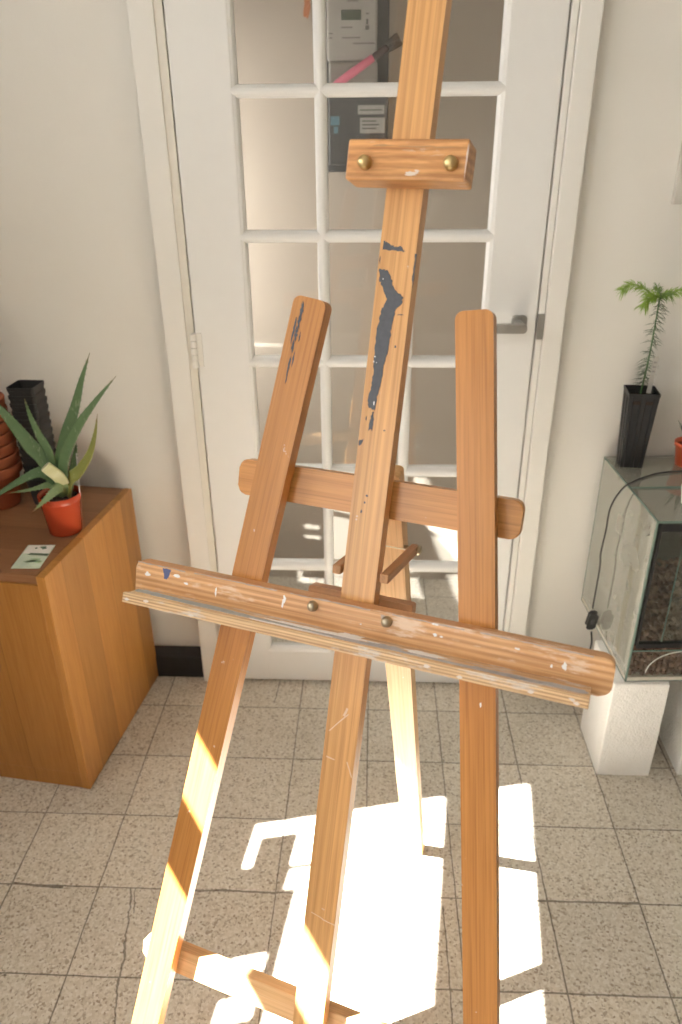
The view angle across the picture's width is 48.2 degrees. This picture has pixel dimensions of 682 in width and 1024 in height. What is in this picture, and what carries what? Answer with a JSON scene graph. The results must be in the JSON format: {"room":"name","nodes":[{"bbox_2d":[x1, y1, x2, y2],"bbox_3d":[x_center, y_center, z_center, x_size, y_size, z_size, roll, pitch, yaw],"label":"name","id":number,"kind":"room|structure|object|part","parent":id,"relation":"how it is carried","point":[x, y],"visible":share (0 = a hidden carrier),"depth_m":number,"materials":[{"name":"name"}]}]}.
{"room":"art studio","nodes":[
{"label":"art studio","id":0,"kind":"room"},
{"bbox_2d":[0,577,681,1023],"bbox_3d":[0.409,1.368,0.730,4.400,0.050,5.050,1,27,2],"label":"floor","id":1,"kind":"structure","parent":0,"point":[590,863],"depth_m":1.75,"materials":[{"name":"tile"}]},
{"bbox_2d":[0,482,157,788],"bbox_3d":[-0.798,0.312,2.048,0.385,0.643,0.464,4,28,9],"label":"base cabinet","id":2,"kind":"object","parent":1,"relation":"on","point":[78,663],"visible":0.85,"depth_m":1.90,"materials":[{"name":"brown wood"}]},
{"bbox_2d":[0,456,22,509],"bbox_3d":[-0.895,-0.075,1.974,0.147,0.114,0.147,1,27,2],"label":"terracotta pot","id":3,"kind":"object","parent":2,"relation":"on","point":[9,500],"visible":0.73,"depth_m":1.95,"materials":[{"name":"orange ceramic"}]},
{"bbox_2d":[0,446,19,470],"bbox_3d":[-0.896,-0.100,1.961,0.147,0.114,0.147,1,27,2],"label":"terracotta pot","id":4,"kind":"object","parent":3,"relation":"on","point":[10,461],"visible":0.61,"depth_m":1.92,"materials":[{"name":"orange ceramic"}]},
{"bbox_2d":[0,436,16,459],"bbox_3d":[-0.898,-0.126,1.948,0.147,0.114,0.147,1,27,2],"label":"terracotta pot","id":5,"kind":"object","parent":4,"relation":"on","point":[6,451],"visible":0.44,"depth_m":1.91,"materials":[{"name":"orange ceramic"}]},
{"bbox_2d":[0,392,4,406],"bbox_3d":[-0.906,-0.227,1.897,0.147,0.114,0.147,1,27,2],"label":"terracotta pot","id":6,"kind":"object","parent":5,"relation":"on","point":[2,398],"visible":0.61,"depth_m":1.88,"materials":[{"name":"orange ceramic"}]},
{"bbox_2d":[0,404,7,423],"bbox_3d":[-0.904,-0.202,1.909,0.147,0.114,0.147,1,27,2],"label":"terracotta pot","id":7,"kind":"object","parent":6,"relation":"in","point":[5,406],"visible":0.19,"depth_m":1.89,"materials":[{"name":"orange ceramic"}]},
{"bbox_2d":[0,429,13,447],"bbox_3d":[-0.900,-0.151,1.935,0.147,0.114,0.147,1,27,2],"label":"terracotta pot","id":8,"kind":"object","parent":5,"relation":"on","point":[5,439],"visible":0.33,"depth_m":1.90,"materials":[{"name":"orange ceramic"}]},
{"bbox_2d":[0,422,8,435],"bbox_3d":[-0.902,-0.177,1.922,0.147,0.114,0.147,1,27,2],"label":"terracotta pot","id":9,"kind":"object","parent":8,"relation":"on","point":[4,429],"visible":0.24,"depth_m":1.88,"materials":[{"name":"orange ceramic"}]},
{"bbox_2d":[11,545,54,568],"bbox_3d":[-0.706,0.102,1.750,0.065,0.002,0.106,0,27,1],"label":"packet","id":10,"kind":"object","parent":2,"relation":"on","point":[33,556],"visible":1,"depth_m":1.75,"materials":[{"name":"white paper"}]},
{"bbox_2d":[23,558,40,562],"bbox_3d":[-0.700,0.111,1.732,0.043,0.001,0.023,0,27,1],"label":"print","id":11,"kind":"object","parent":10,"relation":"on","point":[25,560],"depth_m":1.73},
{"bbox_2d":[27,546,48,555],"bbox_3d":[-0.699,0.091,1.770,0.050,0.001,0.044,0,27,1],"label":"print","id":12,"kind":"object","parent":10,"relation":"on","point":[31,550],"depth_m":1.77},
{"bbox_2d":[26,480,45,504],"bbox_3d":[-0.772,-0.063,1.991,0.069,0.075,0.069,2,27,5],"label":"square pot","id":13,"kind":"object","parent":2,"relation":"on","point":[31,483],"visible":0.16,"depth_m":1.96,"materials":[{"name":"black plastic"}]},
{"bbox_3d":[-0.773,-0.081,1.982,0.069,0.075,0.069,2,27,5],"label":"square pot","id":14,"kind":"object","parent":13,"relation":"on","visible":0},
{"bbox_2d":[22,464,38,472],"bbox_3d":[-0.772,-0.099,1.973,0.069,0.075,0.069,2,27,5],"label":"square pot","id":15,"kind":"object","parent":14,"relation":"on","point":[26,468],"visible":0.17,"depth_m":1.93,"materials":[{"name":"black plastic"}]},
{"bbox_2d":[21,448,55,465],"bbox_3d":[-0.772,-0.117,1.964,0.069,0.075,0.069,2,27,4],"label":"square pot","id":16,"kind":"object","parent":15,"relation":"on","point":[26,461],"visible":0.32,"depth_m":1.92,"materials":[{"name":"black plastic"}]},
{"bbox_2d":[19,441,54,457],"bbox_3d":[-0.772,-0.135,1.954,0.069,0.075,0.069,2,27,5],"label":"square pot","id":17,"kind":"object","parent":16,"relation":"on","point":[24,454],"visible":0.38,"depth_m":1.92,"materials":[{"name":"black plastic"}]},
{"bbox_2d":[17,434,53,450],"bbox_3d":[-0.772,-0.153,1.945,0.069,0.075,0.069,2,27,6],"label":"square pot","id":18,"kind":"object","parent":17,"relation":"on","point":[50,440],"visible":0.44,"depth_m":1.93,"materials":[{"name":"black plastic"}]},
{"bbox_2d":[32,426,52,442],"bbox_3d":[-0.772,-0.171,1.936,0.069,0.075,0.069,2,27,6],"label":"square pot","id":19,"kind":"object","parent":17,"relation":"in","point":[49,433],"visible":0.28,"depth_m":1.92,"materials":[{"name":"black plastic"}]},
{"bbox_2d":[24,419,50,435],"bbox_3d":[-0.772,-0.189,1.926,0.069,0.075,0.069,3,27,6],"label":"square pot","id":20,"kind":"object","parent":19,"relation":"on","point":[46,426],"visible":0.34,"depth_m":1.90,"materials":[{"name":"black plastic"}]},
{"bbox_2d":[18,411,49,427],"bbox_3d":[-0.772,-0.207,1.917,0.069,0.075,0.069,2,27,5],"label":"square pot","id":21,"kind":"object","parent":20,"relation":"on","point":[25,423],"visible":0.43,"depth_m":1.88,"materials":[{"name":"black plastic"}]},
{"bbox_2d":[11,403,48,419],"bbox_3d":[-0.772,-0.226,1.909,0.069,0.075,0.069,2,27,4],"label":"square pot","id":22,"kind":"object","parent":21,"relation":"on","point":[38,415],"visible":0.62,"depth_m":1.87,"materials":[{"name":"black plastic"}]},
{"bbox_2d":[9,396,46,411],"bbox_3d":[-0.772,-0.244,1.899,0.069,0.075,0.069,2,27,6],"label":"square pot","id":23,"kind":"object","parent":22,"relation":"on","point":[38,406],"visible":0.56,"depth_m":1.86,"materials":[{"name":"black plastic"}]},
{"bbox_2d":[8,388,45,404],"bbox_3d":[-0.772,-0.261,1.889,0.069,0.075,0.069,2,27,4],"label":"square pot","id":24,"kind":"object","parent":23,"relation":"on","point":[35,399],"visible":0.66,"depth_m":1.85,"materials":[{"name":"black plastic"}]},
{"bbox_2d":[6,380,43,396],"bbox_3d":[-0.772,-0.279,1.880,0.069,0.075,0.069,2,27,5],"label":"square pot","id":25,"kind":"object","parent":24,"relation":"on","point":[30,388],"visible":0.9,"depth_m":1.86,"materials":[{"name":"black plastic"}]},
{"bbox_3d":[-0.836,0.399,1.848,0.343,0.566,0.020,4,28,9],"label":"panel","id":26,"kind":"part","parent":2,"relation":"part of","materials":[{"name":"brown wood"}]},
{"bbox_2d":[0,353,115,536],"bbox_3d":[-0.668,-0.149,1.764,0.336,0.435,0.103,-7,28,-12],"label":"aloe plant","id":27,"kind":"object","parent":2,"relation":"on","point":[59,499],"visible":1,"depth_m":1.77,"materials":[{"name":"green plant"}]},
{"bbox_3d":[-0.673,-0.001,1.841,0.099,0.102,0.099,1,27,2],"label":"pot","id":28,"kind":"part","parent":27,"relation":"part of","materials":[{"name":"red plastic"}]},
{"bbox_3d":[-0.801,0.036,1.907,0.343,0.023,0.455,4,28,9],"label":"panel","id":29,"kind":"part","parent":2,"relation":"part of","materials":[{"name":"brown wood"}]},
{"bbox_2d":[122,0,615,1023],"bbox_3d":[0.045,0.123,1.057,0.666,1.873,0.768,10,29,19],"label":"easel","id":30,"kind":"object","parent":1,"relation":"on","point":[372,616],"visible":1,"depth_m":0.97,"materials":[{"name":"brown wood"}]},
{"bbox_2d":[122,587,590,708],"bbox_3d":[-0.006,0.160,0.954,0.611,0.014,0.045,9,11,20],"label":"shelf","id":31,"kind":"object","parent":30,"relation":"attached to","point":[568,686],"depth_m":0.94,"materials":[{"name":"brown wood"}]},
{"bbox_3d":[0.074,0.048,1.098,0.060,0.008,0.008,10,29,19],"label":"stay rod","id":32,"kind":"part","parent":30,"relation":"part of","materials":[{"name":"brown wood"}]},
{"bbox_3d":[0.116,0.370,1.406,0.045,1.168,0.022,11,45,19],"label":"leg","id":33,"kind":"part","parent":30,"relation":"part of","materials":[{"name":"brown wood"}]},
{"bbox_2d":[580,640,669,775],"bbox_3d":[0.738,0.514,2.002,0.138,0.304,0.180,1,27,2],"label":"pedestal","id":34,"kind":"object","parent":1,"relation":"on","point":[620,728],"visible":0.68,"depth_m":1.93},
{"bbox_2d":[658,681,681,774],"bbox_3d":[0.948,0.514,1.999,0.138,0.304,0.180,1,27,2],"label":"foam block","id":35,"kind":"object","parent":1,"relation":"on","point":[670,732],"visible":0.54,"depth_m":2.01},
{"bbox_2d":[581,457,681,681],"bbox_3d":[0.875,0.133,1.922,0.374,0.444,0.362,-1,27,-1],"label":"glass terrarium","id":36,"kind":"object","parent":35,"relation":"on","point":[645,520],"visible":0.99,"depth_m":2.02,"materials":[{"name":"glass"}]},
{"bbox_3d":[0.877,0.324,2.021,0.373,0.014,0.360,-1,27,-1],"label":"pane","id":37,"kind":"part","parent":36,"relation":"part of","materials":[{"name":"clear glass"}]},
{"bbox_3d":[0.873,0.048,2.078,0.371,0.426,0.006,-1,27,-1],"label":"pane","id":38,"kind":"part","parent":36,"relation":"part of","materials":[{"name":"clear glass"}]},
{"bbox_2d":[585,470,681,648],"bbox_3d":[0.791,0.234,2.055,0.432,0.754,0.167,1,27,2],"label":"power cable","id":39,"kind":"object","parent":36,"relation":"hanging from","point":[592,618],"visible":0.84,"depth_m":1.98,"materials":[{"name":"black plastic"}]},
{"bbox_3d":[0.643,0.424,2.175,0.043,0.309,0.185,-14,30,-25],"label":"cord","id":40,"kind":"part","parent":39,"relation":"part of","materials":[{"name":"black rubber"}]},
{"bbox_2d":[585,610,598,629],"bbox_3d":[0.670,0.289,2.035,0.026,0.064,0.030,1,27,2],"label":"switch","id":41,"kind":"object","parent":39,"relation":"attached to","point":[592,618],"depth_m":2.03,"materials":[{"name":"black plastic"}]},
{"bbox_2d":[587,557,681,675],"bbox_3d":[0.877,0.260,1.981,0.376,0.147,0.350,-1,27,-1],"label":"terrarium substrate","id":42,"kind":"object","parent":36,"relation":"on","point":[617,581],"visible":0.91,"depth_m":1.96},
{"bbox_2d":[616,385,660,467],"bbox_3d":[0.731,-0.209,1.891,0.072,0.196,0.072,3,27,8],"label":"pot","id":43,"kind":"object","parent":36,"relation":"on","point":[640,403],"depth_m":1.87,"materials":[{"name":"black plastic"}]},
{"bbox_2d":[614,280,681,467],"bbox_3d":[0.739,-0.330,1.839,0.220,0.458,0.126,7,28,15],"label":"potted plant","id":44,"kind":"object","parent":36,"relation":"on","point":[640,403],"visible":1,"depth_m":1.84,"materials":[{"name":"black plastic"}]},
{"bbox_3d":[0.731,-0.382,1.806,0.015,0.249,0.005,-19,33,-32],"label":"stem","id":45,"kind":"part","parent":44,"relation":"part of","materials":[{"name":"green plant"}]},
{"bbox_2d":[674,420,681,466],"bbox_3d":[0.873,-0.173,1.899,0.075,0.121,0.077,8,28,16],"label":"succulent pot","id":46,"kind":"object","parent":36,"relation":"on","point":[678,441],"visible":1,"depth_m":1.91,"materials":[{"name":"orange plastic"}]},
{"bbox_3d":[0.872,-0.147,1.914,0.073,0.062,0.073,1,27,2],"label":"pot","id":47,"kind":"part","parent":46,"relation":"part of","materials":[{"name":"orange plastic"}]},
{"bbox_2d":[0,0,681,649],"bbox_3d":[0.576,-0.681,1.797,4.200,2.620,0.100,1,27,2],"label":"wall","id":48,"kind":"structure","parent":0,"point":[79,273],"depth_m":1.84,"materials":[{"name":"paint"}]},
{"bbox_2d":[126,0,218,680],"bbox_3d":[-0.392,-0.426,1.921,0.072,2.070,0.112,1,27,2],"label":"trim","id":49,"kind":"structure","parent":48,"relation":"attached to","point":[147,25],"depth_m":1.79,"materials":[{"name":"paint"}]},
{"bbox_2d":[155,645,203,676],"bbox_3d":[-0.742,0.462,2.379,0.645,0.078,0.058,1,27,2],"label":"baseboard","id":50,"kind":"structure","parent":48,"relation":"attached to","point":[172,661],"depth_m":2.35,"materials":[{"name":"black plastic"}]},
{"bbox_2d":[163,0,570,682],"bbox_3d":[0.058,-0.369,1.856,0.850,2.004,0.098,1,27,2],"label":"door","id":51,"kind":"structure","parent":48,"relation":"in","point":[201,37],"depth_m":1.74,"materials":[{"name":"paint"}]},
{"bbox_3d":[0.069,0.459,2.314,0.578,0.112,0.038,1,27,2],"label":"rail","id":52,"kind":"part","parent":51,"relation":"part of","materials":[{"name":"paint"}]},
{"bbox_3d":[0.061,-0.373,1.884,0.576,1.769,0.029,1,27,2],"label":"moulding","id":53,"kind":"part","parent":51,"relation":"part of","materials":[{"name":"paint"}]},
{"bbox_3d":[0.365,-0.425,1.766,0.130,0.020,0.014,1,27,2],"label":"lever","id":54,"kind":"part","parent":51,"relation":"part of","materials":[{"name":"metal"}]},
{"bbox_3d":[0.475,-0.441,1.814,0.016,0.060,0.005,1,27,2],"label":"strike plate","id":55,"kind":"part","parent":51,"relation":"part of","materials":[{"name":"metal"}]},
{"bbox_2d":[503,0,604,635],"bbox_3d":[0.501,-0.416,1.885,0.063,2.070,0.112,1,27,2],"label":"trim","id":56,"kind":"structure","parent":48,"relation":"attached to","point":[585,16],"depth_m":1.76,"materials":[{"name":"paint"}]},
{"bbox_2d":[671,143,681,203],"bbox_3d":[0.897,-0.889,1.608,0.308,0.443,0.017,1,27,2],"label":"picture frame","id":57,"kind":"object","parent":48,"relation":"attached to","point":[677,191],"visible":1,"depth_m":1.69,"materials":[{"name":"paint"}]},
{"bbox_2d":[233,0,503,579],"bbox_3d":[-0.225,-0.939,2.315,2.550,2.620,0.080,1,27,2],"label":"glass pane","id":58,"kind":"structure","parent":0,"point":[274,39],"depth_m":2.32,"materials":[{"name":"glass"}]},
{"bbox_2d":[303,0,310,18],"bbox_3d":[-0.090,-1.428,2.011,0.034,0.214,0.004,1,27,2],"label":"trim","id":59,"kind":"structure","parent":58,"relation":"attached to","point":[307,6],"depth_m":2.05,"materials":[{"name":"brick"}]},
{"bbox_2d":[326,0,377,82],"bbox_3d":[0.030,-1.277,2.008,0.134,0.302,0.047,1,27,2],"label":"meter","id":60,"kind":"object","parent":58,"relation":"attached to","point":[351,24],"visible":0.79,"depth_m":2.00,"materials":[{"name":"white plastic"}]},
{"bbox_2d":[333,32,402,82],"bbox_3d":[0.055,-1.179,2.005,0.213,0.140,0.023,1,27,2],"label":"brush","id":61,"kind":"object","parent":60,"relation":"on","point":[394,42],"visible":0.96,"depth_m":1.99,"materials":[{"name":"black bristles"},{"name":"pink plastic"}]},
{"bbox_3d":[0.034,-1.165,2.014,0.110,0.076,0.022,1,27,2],"label":"handle","id":62,"kind":"part","parent":61,"relation":"part of","materials":[{"name":"pink plastic"}]},
{"bbox_2d":[326,0,389,171],"bbox_3d":[0.044,-1.277,2.060,0.171,0.650,0.046,1,27,2],"label":"board","id":63,"kind":"object","parent":58,"relation":"attached to","point":[383,5],"visible":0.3,"depth_m":2.04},
{"bbox_2d":[328,97,388,164],"bbox_3d":[0.049,-1.059,2.115,0.163,0.172,0.058,1,27,2],"label":"box","id":64,"kind":"object","parent":63,"relation":"attached to","point":[351,117],"visible":0.6,"depth_m":2.08,"materials":[{"name":"grey metal"}]}
]}

